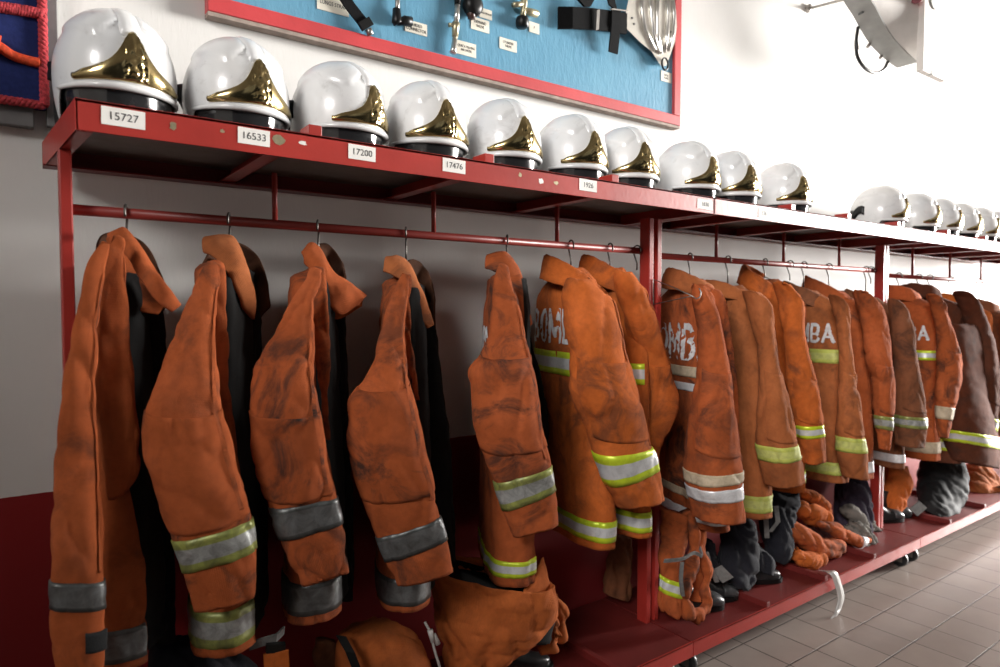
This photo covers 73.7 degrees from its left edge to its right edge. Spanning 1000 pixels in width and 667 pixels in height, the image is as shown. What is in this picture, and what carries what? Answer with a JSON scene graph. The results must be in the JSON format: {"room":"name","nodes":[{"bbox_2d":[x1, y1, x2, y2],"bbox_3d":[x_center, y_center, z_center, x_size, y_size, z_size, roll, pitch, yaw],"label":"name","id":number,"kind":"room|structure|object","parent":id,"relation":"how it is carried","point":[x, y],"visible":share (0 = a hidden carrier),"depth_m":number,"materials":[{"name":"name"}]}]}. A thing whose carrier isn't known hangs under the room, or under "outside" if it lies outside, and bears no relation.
{"room":"emergency services station","nodes":[
{"label":"emergency services station","id":0,"kind":"room"},
{"bbox_2d":[0,0,999,666],"bbox_3d":[2.369,-1.062,4.364,19.000,4.600,0.200,-2,3,-36],"label":"wall","id":1,"kind":"structure","parent":0,"point":[772,82],"depth_m":2.47,"materials":[{"name":"white paint"}]},
{"bbox_2d":[0,0,57,129],"bbox_3d":[-1.523,-0.952,1.383,1.003,0.899,0.059,-2,3,-36],"label":"board","id":2,"kind":"object","parent":1,"relation":"attached to","point":[24,89],"visible":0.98,"depth_m":1.64,"materials":[{"name":"blue wood"}]},
{"bbox_2d":[0,35,39,66],"bbox_3d":[-1.190,-0.686,1.602,0.140,0.061,0.060,-2,3,-36],"label":"rope","id":3,"kind":"object","parent":2,"relation":"attached to","point":[5,50],"visible":1,"depth_m":1.62,"materials":[{"name":"fabric"}]},
{"bbox_2d":[0,1,44,18],"bbox_3d":[-1.196,-0.785,1.605,0.173,0.036,0.028,-2,3,-36],"label":"rope","id":4,"kind":"object","parent":2,"relation":"attached to","point":[5,7],"visible":1,"depth_m":1.62,"materials":[{"name":"red fabric"}]},
{"bbox_2d":[205,0,681,129],"bbox_3d":[-0.007,-1.431,2.476,2.045,1.017,0.043,-2,3,-36],"label":"display board","id":5,"kind":"object","parent":1,"relation":"attached to","point":[544,61],"visible":0.94,"depth_m":2.49,"materials":[{"name":"blue paint"}]},
{"bbox_2d":[340,0,373,35],"bbox_3d":[-0.465,-1.029,2.125,0.134,0.136,0.024,-2,3,-36],"label":"strap","id":6,"kind":"object","parent":5,"relation":"attached to","point":[350,6],"visible":1,"depth_m":2.13,"materials":[{"name":"black fabric"}]},
{"bbox_2d":[392,0,412,26],"bbox_3d":[-0.327,-1.080,2.223,0.070,0.119,0.033,-2,3,-36],"label":"valve","id":7,"kind":"object","parent":5,"relation":"attached to","point":[397,19],"visible":1,"depth_m":2.21,"materials":[{"name":"metal"}]},
{"bbox_2d":[448,0,460,54],"bbox_3d":[-0.159,-1.097,2.344,0.050,0.226,0.028,-2,3,-36],"label":"nozzle","id":8,"kind":"object","parent":5,"relation":"hanging from","point":[455,24],"visible":1,"depth_m":2.34,"materials":[{"name":"silver metal"}]},
{"bbox_2d":[463,0,482,19],"bbox_3d":[-0.095,-1.171,2.384,0.076,0.095,0.046,-2,3,-36],"label":"valve","id":9,"kind":"object","parent":5,"relation":"attached to","point":[472,8],"visible":1,"depth_m":2.37,"materials":[{"name":"black plastic"}]},
{"bbox_2d":[511,0,538,29],"bbox_3d":[0.094,-1.226,2.523,0.119,0.142,0.050,-2,3,-36],"label":"valve","id":10,"kind":"object","parent":5,"relation":"attached to","point":[522,21],"visible":1,"depth_m":2.51,"materials":[{"name":"gold metal"}]},
{"bbox_2d":[558,0,627,53],"bbox_3d":[0.390,-1.295,2.712,0.367,0.253,0.047,-1,3,-33],"label":"belt","id":11,"kind":"object","parent":5,"relation":"attached to","point":[613,21],"visible":1,"depth_m":2.70,"materials":[{"name":"fabric"}]},
{"bbox_2d":[626,0,676,70],"bbox_3d":[0.675,-1.351,2.928,0.352,0.372,0.034,-2,3,-36],"label":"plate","id":12,"kind":"object","parent":5,"relation":"attached to","point":[653,23],"visible":1,"depth_m":2.92,"materials":[{"name":"silver metal"}]},
{"bbox_2d":[805,0,947,82],"bbox_3d":[2.048,-1.668,3.647,0.810,0.550,0.437,-1,2,-21],"label":"wall fixture","id":13,"kind":"object","parent":1,"relation":"attached to","point":[903,32],"visible":1,"depth_m":3.54,"materials":[{"name":"grey metal"}]},
{"bbox_2d":[675,510,999,666],"bbox_3d":[4.737,1.412,1.186,19.000,0.100,8.275,-2,3,-36],"label":"floor","id":14,"kind":"structure","parent":0,"point":[941,608],"depth_m":2.99,"materials":[{"name":"tile"}]},
{"bbox_2d":[42,97,713,666],"bbox_3d":[-0.172,0.406,2.095,2.040,1.840,0.472,-2,3,-36],"label":"storage rack","id":15,"kind":"object","parent":14,"relation":"on","point":[90,136],"visible":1,"depth_m":1.90,"materials":[{"name":"red metal"}]},
{"bbox_2d":[47,8,177,123],"bbox_3d":[-0.877,-0.598,1.526,0.257,0.265,0.301,-2,3,-44],"label":"helmet","id":16,"kind":"object","parent":15,"relation":"on","point":[112,55],"visible":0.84,"depth_m":1.42,"materials":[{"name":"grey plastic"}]},
{"bbox_2d":[123,204,127,228],"bbox_3d":[-0.882,-0.230,1.576,0.006,0.152,0.281,-1,2,-22],"label":"hanger","id":17,"kind":"object","parent":15,"relation":"hanging from","point":[125,205],"visible":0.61,"depth_m":1.56,"materials":[{"name":"metal"}]},
{"bbox_2d":[48,227,180,666],"bbox_3d":[-0.848,0.275,1.555,0.226,1.035,0.624,-1,2,-21],"label":"jacket","id":18,"kind":"object","parent":17,"relation":"hanging from","point":[112,589],"visible":0.93,"depth_m":1.35,"materials":[{"name":"orange fabric"}]},
{"bbox_2d":[148,626,289,666],"bbox_3d":[-0.684,0.911,1.637,0.325,0.386,0.185,-1,2,-16],"label":"trousers","id":19,"kind":"object","parent":15,"relation":"on","point":[179,653],"visible":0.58,"depth_m":1.59,"materials":[{"name":"orange fabric"}]},
{"bbox_2d":[227,212,230,234],"bbox_3d":[-0.695,-0.241,1.712,0.006,0.140,0.281,-1,2,-14],"label":"hanger","id":20,"kind":"object","parent":15,"relation":"hanging from","point":[228,213],"visible":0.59,"depth_m":1.70,"materials":[{"name":"metal"}]},
{"bbox_2d":[141,234,270,658],"bbox_3d":[-0.674,0.243,1.661,0.215,0.970,0.648,0,2,-9],"label":"jacket","id":21,"kind":"object","parent":20,"relation":"hanging from","point":[196,429],"visible":0.94,"depth_m":1.40,"materials":[{"name":"orange fabric"}]},
{"bbox_2d":[177,36,291,129],"bbox_3d":[-0.663,-0.604,1.682,0.257,0.265,0.301,-2,3,-45],"label":"helmet","id":22,"kind":"object","parent":15,"relation":"on","point":[231,79],"visible":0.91,"depth_m":1.58,"materials":[{"name":"white plastic"}]},
{"bbox_2d":[316,219,319,245],"bbox_3d":[-0.504,-0.240,1.850,0.006,0.153,0.281,0,2,-9],"label":"hanger","id":23,"kind":"object","parent":15,"relation":"hanging from","point":[317,220],"visible":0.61,"depth_m":1.85,"materials":[{"name":"metal"}]},
{"bbox_2d":[249,242,366,625],"bbox_3d":[-0.474,0.237,1.796,0.234,0.989,0.656,0,2,-6],"label":"jacket","id":24,"kind":"object","parent":23,"relation":"hanging from","point":[298,412],"visible":1,"depth_m":1.52,"materials":[{"name":"orange fabric"}]},
{"bbox_2d":[287,61,388,144],"bbox_3d":[-0.444,-0.610,1.841,0.301,0.265,0.257,1,3,31],"label":"helmet","id":25,"kind":"object","parent":15,"relation":"on","point":[342,98],"visible":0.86,"depth_m":1.74,"materials":[{"name":"white plastic"}]},
{"bbox_2d":[312,616,440,666],"bbox_3d":[-0.340,0.985,1.893,0.329,0.373,0.232,-2,3,-36],"label":"trousers","id":26,"kind":"object","parent":15,"relation":"on","point":[374,641],"visible":1,"depth_m":1.85,"materials":[{"name":"orange fabric"}]},
{"bbox_2d":[405,226,406,259],"bbox_3d":[-0.283,-0.241,2.010,0.006,0.163,0.281,0,2,-6],"label":"hanger","id":27,"kind":"object","parent":15,"relation":"hanging from","point":[405,226],"visible":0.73,"depth_m":2.01,"materials":[{"name":"metal"}]},
{"bbox_2d":[346,255,455,612],"bbox_3d":[-0.254,0.260,1.938,0.254,0.975,0.690,0,2,-1],"label":"jacket","id":28,"kind":"object","parent":27,"relation":"hanging from","point":[398,433],"visible":1,"depth_m":1.67,"materials":[{"name":"orange fabric"}]},
{"bbox_2d":[383,80,468,157],"bbox_3d":[-0.224,-0.616,1.999,0.257,0.265,0.301,-2,3,-35],"label":"helmet","id":29,"kind":"object","parent":15,"relation":"on","point":[423,116],"visible":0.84,"depth_m":1.89,"materials":[{"name":"white plastic"}]},
{"bbox_2d":[431,556,569,666],"bbox_3d":[0.037,0.907,2.127,0.506,0.389,0.273,-1,2,-19],"label":"trousers","id":30,"kind":"object","parent":15,"relation":"on","point":[479,622],"visible":0.9,"depth_m":2.02,"materials":[{"name":"orange fabric"}]},
{"bbox_2d":[463,98,542,169],"bbox_3d":[0.007,-0.622,2.167,0.257,0.265,0.301,-1,3,-33],"label":"helmet","id":31,"kind":"object","parent":15,"relation":"on","point":[506,129],"visible":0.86,"depth_m":2.06,"materials":[{"name":"white plastic"}]},
{"bbox_2d":[507,650,552,666],"bbox_3d":[0.045,1.071,2.274,0.280,0.170,0.107,0,2,-9],"label":"boot","id":32,"kind":"object","parent":15,"relation":"on","point":[532,658],"visible":0.16,"depth_m":2.25,"materials":[{"name":"black rubber"}]},
{"bbox_2d":[430,599,688,666],"bbox_3d":[-0.211,1.169,2.101,1.942,0.009,0.464,-2,3,-36],"label":"shelf","id":33,"kind":"object","parent":15,"relation":"attached to","point":[624,638],"depth_m":2.50,"materials":[{"name":"red metal"}]},
{"bbox_2d":[537,114,608,178],"bbox_3d":[0.247,-0.629,2.340,0.257,0.265,0.301,-1,3,-34],"label":"helmet","id":34,"kind":"object","parent":15,"relation":"on","point":[573,144],"visible":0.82,"depth_m":2.23,"materials":[{"name":"white plastic"}]},
{"bbox_2d":[568,239,589,278],"bbox_3d":[0.255,-0.261,2.399,0.006,0.154,0.281,-1,2,-24],"label":"hanger","id":35,"kind":"object","parent":15,"relation":"hanging from","point":[571,239],"visible":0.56,"depth_m":2.40,"materials":[{"name":"metal"}]},
{"bbox_2d":[534,254,664,550],"bbox_3d":[0.230,0.214,2.311,0.388,0.998,0.658,-2,3,-36],"label":"jacket","id":36,"kind":"object","parent":35,"relation":"hanging from","point":[602,455],"visible":0.88,"depth_m":2.12,"materials":[{"name":"orange fabric"}]},
{"bbox_2d":[607,243,613,265],"bbox_3d":[0.414,-0.269,2.514,0.006,0.145,0.281,-1,2,-22],"label":"hanger","id":37,"kind":"object","parent":15,"relation":"hanging from","point":[608,243],"visible":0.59,"depth_m":2.51,"materials":[{"name":"metal"}]},
{"bbox_2d":[579,254,679,538],"bbox_3d":[0.396,0.203,2.506,0.341,1.006,0.524,-2,3,-36],"label":"jacket","id":38,"kind":"object","parent":37,"relation":"hanging from","point":[648,359],"visible":0.44,"depth_m":2.33,"materials":[{"name":"orange fabric"}]},
{"bbox_2d":[603,534,632,601],"bbox_3d":[0.500,0.982,2.792,0.156,0.264,0.096,-2,3,-36],"label":"trousers","id":39,"kind":"object","parent":15,"relation":"on","point":[617,575],"visible":0.9,"depth_m":2.78,"materials":[{"name":"brown fabric"}]},
{"bbox_2d":[604,126,660,187],"bbox_3d":[0.466,-0.635,2.498,0.257,0.265,0.301,-1,2,-24],"label":"helmet","id":40,"kind":"object","parent":15,"relation":"on","point":[632,155],"visible":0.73,"depth_m":2.38,"materials":[{"name":"white plastic"}]},
{"bbox_2d":[633,245,641,269],"bbox_3d":[0.534,-0.296,2.600,0.006,0.098,0.045,-2,3,-36],"label":"hanger","id":41,"kind":"object","parent":15,"relation":"hanging from","point":[635,245],"visible":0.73,"depth_m":2.60,"materials":[{"name":"metal"}]},
{"bbox_2d":[653,279,701,303],"bbox_3d":[0.652,-0.157,2.468,0.042,0.098,0.271,-1,2,-17],"label":"hanger","id":42,"kind":"object","parent":15,"relation":"hanging from","point":[653,279],"visible":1,"depth_m":2.45,"materials":[{"name":"metal"}]},
{"bbox_2d":[604,197,927,666],"bbox_3d":[1.358,0.364,3.203,1.914,1.840,0.472,-2,3,-36],"label":"storage rack","id":43,"kind":"object","parent":14,"relation":"on","point":[783,224],"visible":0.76,"depth_m":3.01,"materials":[{"name":"red metal"}]},
{"bbox_2d":[657,508,712,624],"bbox_3d":[0.708,0.908,2.591,0.343,0.446,0.159,-2,3,-36],"label":"trousers","id":44,"kind":"object","parent":43,"relation":"on","point":[679,574],"visible":0.98,"depth_m":2.58,"materials":[{"name":"orange fabric"}]},
{"bbox_2d":[655,141,721,197],"bbox_3d":[0.757,-0.643,2.709,0.257,0.265,0.301,-2,3,-36],"label":"helmet","id":45,"kind":"object","parent":43,"relation":"on","point":[691,167],"visible":0.78,"depth_m":2.60,"materials":[{"name":"white plastic"}]},
{"bbox_2d":[687,252,692,273],"bbox_3d":[0.794,-0.260,2.789,0.006,0.158,0.281,-1,2,-16],"label":"hanger","id":46,"kind":"object","parent":43,"relation":"hanging from","point":[690,252],"visible":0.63,"depth_m":2.79,"materials":[{"name":"metal"}]},
{"bbox_2d":[659,267,745,532],"bbox_3d":[0.808,0.248,2.684,0.278,1.042,0.755,0,2,0],"label":"jacket","id":47,"kind":"object","parent":46,"relation":"hanging from","point":[701,469],"visible":0.83,"depth_m":2.39,"materials":[{"name":"orange fabric"}]},
{"bbox_2d":[690,589,724,612],"bbox_3d":[0.805,1.048,2.760,0.254,0.179,0.097,0,2,-6],"label":"boot","id":48,"kind":"object","parent":43,"relation":"on","point":[718,605],"visible":0.22,"depth_m":2.73,"materials":[{"name":"black rubber"}]},
{"bbox_2d":[684,554,738,602],"bbox_3d":[0.894,1.044,2.849,0.254,0.179,0.096,0,2,-6],"label":"boot","id":49,"kind":"object","parent":43,"relation":"on","point":[730,593],"visible":0.3,"depth_m":2.82,"materials":[{"name":"black rubber"}]},
{"bbox_2d":[725,255,731,284],"bbox_3d":[1.005,-0.253,2.943,0.006,0.182,0.281,-1,2,-22],"label":"hanger","id":50,"kind":"object","parent":43,"relation":"hanging from","point":[727,255],"visible":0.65,"depth_m":2.94,"materials":[{"name":"metal"}]},
{"bbox_2d":[705,279,805,519],"bbox_3d":[1.038,0.262,2.896,0.285,0.998,0.664,0,2,-11],"label":"jacket","id":51,"kind":"object","parent":50,"relation":"hanging from","point":[770,450],"visible":0.56,"depth_m":2.63,"materials":[{"name":"brown fabric"}]},
{"bbox_2d":[705,518,759,590],"bbox_3d":[0.972,0.963,2.889,0.503,0.343,0.205,-2,3,-45],"label":"trousers","id":52,"kind":"object","parent":43,"relation":"on","point":[736,562],"visible":0.65,"depth_m":2.89,"materials":[{"name":"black fabric"}]},
{"bbox_2d":[716,150,762,203],"bbox_3d":[0.989,-0.649,2.877,0.257,0.265,0.301,-1,2,-22],"label":"helmet","id":53,"kind":"object","parent":43,"relation":"on","point":[740,175],"visible":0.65,"depth_m":2.76,"materials":[{"name":"white plastic"}]},
{"bbox_2d":[604,521,916,641],"bbox_3d":[1.356,1.126,3.235,1.908,0.009,0.464,-2,3,-36],"label":"shelf","id":54,"kind":"object","parent":43,"relation":"attached to","point":[797,584],"depth_m":2.93,"materials":[{"name":"red metal"}]},
{"bbox_2d":[762,258,769,278],"bbox_3d":[1.234,-0.279,3.108,0.006,0.144,0.281,-1,2,-16],"label":"hanger","id":55,"kind":"object","parent":43,"relation":"hanging from","point":[764,258],"visible":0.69,"depth_m":3.11,"materials":[{"name":"metal"}]},
{"bbox_2d":[736,264,825,493],"bbox_3d":[1.242,0.183,3.035,0.259,1.016,0.683,0,2,-1],"label":"jacket","id":56,"kind":"object","parent":55,"relation":"hanging from","point":[800,379],"visible":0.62,"depth_m":2.73,"materials":[{"name":"orange fabric"}]},
{"bbox_2d":[754,569,782,584],"bbox_3d":[1.161,1.046,3.040,0.252,0.161,0.096,0,2,-1],"label":"boot","id":57,"kind":"object","parent":43,"relation":"on","point":[762,578],"visible":0.09,"depth_m":3.00,"materials":[{"name":"black rubber"}]},
{"bbox_2d":[758,490,800,575],"bbox_3d":[1.312,0.914,3.176,0.170,0.339,0.506,1,3,34],"label":"trousers","id":58,"kind":"object","parent":43,"relation":"on","point":[776,532],"visible":0.74,"depth_m":3.13,"materials":[{"name":"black fabric"}]},
{"bbox_2d":[757,162,812,211],"bbox_3d":[1.312,-0.658,3.111,0.257,0.265,0.301,-1,2,-22],"label":"helmet","id":59,"kind":"object","parent":43,"relation":"on","point":[785,183],"visible":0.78,"depth_m":3.00,"materials":[{"name":"white plastic"}]},
{"bbox_2d":[801,261,822,295],"bbox_3d":[1.505,-0.264,3.305,0.006,0.190,0.281,-1,2,-24],"label":"hanger","id":60,"kind":"object","parent":43,"relation":"hanging from","point":[803,261],"visible":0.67,"depth_m":3.30,"materials":[{"name":"metal"}]},
{"bbox_2d":[782,281,868,483],"bbox_3d":[1.509,0.216,3.252,0.220,0.952,0.654,-1,2,-15],"label":"jacket","id":61,"kind":"object","parent":60,"relation":"hanging from","point":[827,319],"visible":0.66,"depth_m":3.10,"materials":[{"name":"brown fabric"}]},
{"bbox_2d":[791,489,871,569],"bbox_3d":[1.617,0.958,3.363,0.647,0.316,0.232,-2,3,-36],"label":"trousers","id":62,"kind":"object","parent":43,"relation":"on","point":[817,551],"visible":0.92,"depth_m":3.31,"materials":[{"name":"orange fabric"}]},
{"bbox_2d":[826,263,852,298],"bbox_3d":[1.698,-0.269,3.444,0.006,0.189,0.281,-1,2,-26],"label":"hanger","id":63,"kind":"object","parent":43,"relation":"hanging from","point":[828,263],"visible":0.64,"depth_m":3.44,"materials":[{"name":"metal"}]},
{"bbox_2d":[801,275,895,479],"bbox_3d":[1.703,0.202,3.402,0.235,1.009,0.630,-1,2,-14],"label":"jacket","id":64,"kind":"object","parent":63,"relation":"hanging from","point":[870,331],"visible":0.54,"depth_m":3.15,"materials":[{"name":"orange fabric"}]},
{"bbox_2d":[833,478,873,532],"bbox_3d":[2.001,0.939,3.765,0.260,0.322,0.206,-2,3,-36],"label":"trousers","id":65,"kind":"object","parent":43,"relation":"on","point":[857,492],"visible":0.56,"depth_m":3.72,"materials":[{"name":"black fabric"}]},
{"bbox_2d":[839,504,882,546],"bbox_3d":[1.980,1.013,3.624,0.426,0.185,0.191,-2,3,-36],"label":"glove","id":66,"kind":"object","parent":43,"relation":"on","point":[858,523],"visible":0.73,"depth_m":3.55,"materials":[{"name":"grey fabric"}]},
{"bbox_2d":[863,266,869,290],"bbox_3d":[2.014,-0.263,3.674,0.006,0.219,0.281,-1,2,-18],"label":"hanger","id":67,"kind":"object","parent":43,"relation":"hanging from","point":[864,266],"visible":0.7,"depth_m":3.67,"materials":[{"name":"metal"}]},
{"bbox_2d":[844,289,927,468],"bbox_3d":[2.012,0.226,3.600,0.218,0.945,0.674,0,2,-4],"label":"jacket","id":68,"kind":"object","parent":67,"relation":"hanging from","point":[910,417],"visible":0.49,"depth_m":3.29,"materials":[{"name":"brown fabric"}]},
{"bbox_2d":[850,185,910,226],"bbox_3d":[2.090,-0.680,3.674,0.301,0.265,0.257,2,3,38],"label":"helmet","id":69,"kind":"object","parent":43,"relation":"on","point":[882,204],"visible":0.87,"depth_m":3.58,"materials":[{"name":"white plastic"}]},
{"bbox_2d":[818,570,843,618],"bbox_3d":[1.540,1.188,3.068,0.106,0.202,0.109,0,2,-4],"label":"strap","id":70,"kind":"object","parent":14,"relation":"on","point":[836,579],"visible":1,"depth_m":3.06,"materials":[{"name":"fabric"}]},
{"bbox_2d":[843,230,999,561],"bbox_3d":[3.096,0.316,4.461,2.370,1.840,0.470,-2,3,-36],"label":"storage rack","id":71,"kind":"object","parent":14,"relation":"on","point":[941,244],"visible":0.4,"depth_m":4.00,"materials":[{"name":"red metal"}]},
{"bbox_2d":[883,506,904,522],"bbox_3d":[2.236,1.013,3.894,0.254,0.161,0.096,0,2,-5],"label":"boot","id":72,"kind":"object","parent":71,"relation":"on","point":[890,515],"visible":0.41,"depth_m":3.86,"materials":[{"name":"black rubber"}]},
{"bbox_2d":[883,490,911,518],"bbox_3d":[2.327,1.010,3.973,0.254,0.162,0.097,0,2,-6],"label":"boot","id":73,"kind":"object","parent":71,"relation":"on","point":[908,514],"visible":0.3,"depth_m":3.94,"materials":[{"name":"black rubber"}]},
{"bbox_2d":[884,466,913,511],"bbox_3d":[2.369,0.908,3.999,0.237,0.300,0.170,-2,3,-36],"label":"trousers","id":74,"kind":"object","parent":71,"relation":"on","point":[899,483],"visible":0.75,"depth_m":3.94,"materials":[{"name":"orange fabric"}]},
{"bbox_2d":[904,193,941,231],"bbox_3d":[2.419,-0.689,3.912,0.301,0.265,0.257,2,3,42],"label":"helmet","id":75,"kind":"object","parent":71,"relation":"on","point":[925,213],"visible":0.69,"depth_m":3.80,"materials":[{"name":"white plastic"}]},
{"bbox_2d":[909,460,969,516],"bbox_3d":[2.632,0.895,4.099,0.873,0.384,0.288,-2,3,-36],"label":"trousers","id":76,"kind":"object","parent":71,"relation":"on","point":[942,489],"visible":0.79,"depth_m":4.12,"materials":[{"name":"black fabric"}]},
{"bbox_2d":[881,468,999,537],"bbox_3d":[3.094,1.078,4.493,2.364,0.009,0.464,-2,3,-36],"label":"shelf","id":77,"kind":"object","parent":71,"relation":"attached to","point":[921,526],"depth_m":3.93,"materials":[{"name":"red metal"}]},
{"bbox_2d":[934,198,963,235],"bbox_3d":[2.675,-0.696,4.097,0.301,0.265,0.257,2,3,42],"label":"helmet","id":78,"kind":"object","parent":71,"relation":"on","point":[952,215],"visible":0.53,"depth_m":3.98,"materials":[{"name":"white plastic"}]},
{"bbox_2d":[956,202,983,237],"bbox_3d":[2.918,-0.703,4.273,0.301,0.265,0.257,2,3,42],"label":"helmet","id":79,"kind":"object","parent":71,"relation":"on","point":[973,222],"visible":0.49,"depth_m":4.16,"materials":[{"name":"white plastic"}]},
{"bbox_2d":[966,464,999,493],"bbox_3d":[3.337,0.974,4.623,0.376,0.188,0.252,-2,3,-36],"label":"trousers","id":80,"kind":"object","parent":71,"relation":"on","point":[986,480],"visible":0.72,"depth_m":4.57,"materials":[{"name":"brown fabric"}]},
{"bbox_2d":[975,207,999,240],"bbox_3d":[3.168,-0.710,4.454,0.301,0.265,0.257,2,3,42],"label":"helmet","id":81,"kind":"object","parent":71,"relation":"on","point":[991,221],"visible":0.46,"depth_m":4.34,"materials":[{"name":"white plastic"}]},
{"bbox_2d":[993,211,999,241],"bbox_3d":[3.411,-0.716,4.630,0.301,0.265,0.257,2,3,42],"label":"helmet","id":82,"kind":"object","parent":71,"relation":"on","point":[997,213],"visible":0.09,"depth_m":4.54,"materials":[{"name":"white plastic"}]},
{"bbox_3d":[0.023,-0.264,2.231,0.143,0.135,0.245,-2,3,-36],"label":"hanger","id":83,"kind":"object","parent":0,"visible":0},
{"bbox_2d":[468,251,557,587],"bbox_3d":[0.046,0.249,2.156,0.257,1.030,0.708,0,2,1],"label":"jacket","id":84,"kind":"object","parent":83,"relation":"hanging from","point":[518,500],"visible":1,"depth_m":1.87,"materials":[{"name":"orange fabric"}]},
{"bbox_3d":[2.335,-0.275,3.906,0.062,0.166,0.275,-2,3,-36],"label":"hanger","id":85,"kind":"object","parent":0,"visible":0},
{"bbox_2d":[888,285,962,460],"bbox_3d":[2.345,0.211,3.857,0.223,0.985,0.644,0,2,-11],"label":"jacket","id":86,"kind":"object","parent":85,"relation":"hanging from","point":[938,350],"visible":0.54,"depth_m":3.69,"materials":[{"name":"orange fabric"}]},
{"bbox_3d":[2.550,-0.287,4.061,0.018,0.154,0.280,-2,3,-36],"label":"hanger","id":87,"kind":"object","parent":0,"visible":0},
{"bbox_2d":[900,283,999,468],"bbox_3d":[2.627,0.260,3.971,0.675,1.128,0.490,1,2,23],"label":"jacket","id":88,"kind":"object","parent":87,"relation":"hanging from","point":[973,438],"visible":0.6,"depth_m":3.81,"materials":[{"name":"brown fabric"}]},
{"bbox_3d":[2.931,-0.277,4.338,0.043,0.196,0.278,-2,3,-36],"label":"hanger","id":89,"kind":"object","parent":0,"visible":0},
{"bbox_2d":[941,293,992,332],"bbox_3d":[3.064,0.296,4.302,0.724,1.112,0.376,1,2,23],"label":"jacket","id":90,"kind":"object","parent":89,"relation":"hanging from","point":[950,297],"visible":0.02,"depth_m":4.15,"materials":[{"name":"orange fabric"}]},
{"bbox_3d":[3.310,-0.266,4.613,0.043,0.239,0.278,-2,3,-36],"label":"hanger","id":91,"kind":"object","parent":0,"visible":0},
{"bbox_2d":[978,299,999,435],"bbox_3d":[3.299,0.222,4.623,0.214,0.916,0.505,-2,3,-36],"label":"jacket","id":92,"kind":"object","parent":91,"relation":"hanging from","point":[994,309],"visible":0.09,"depth_m":4.47,"materials":[{"name":"brown fabric"}]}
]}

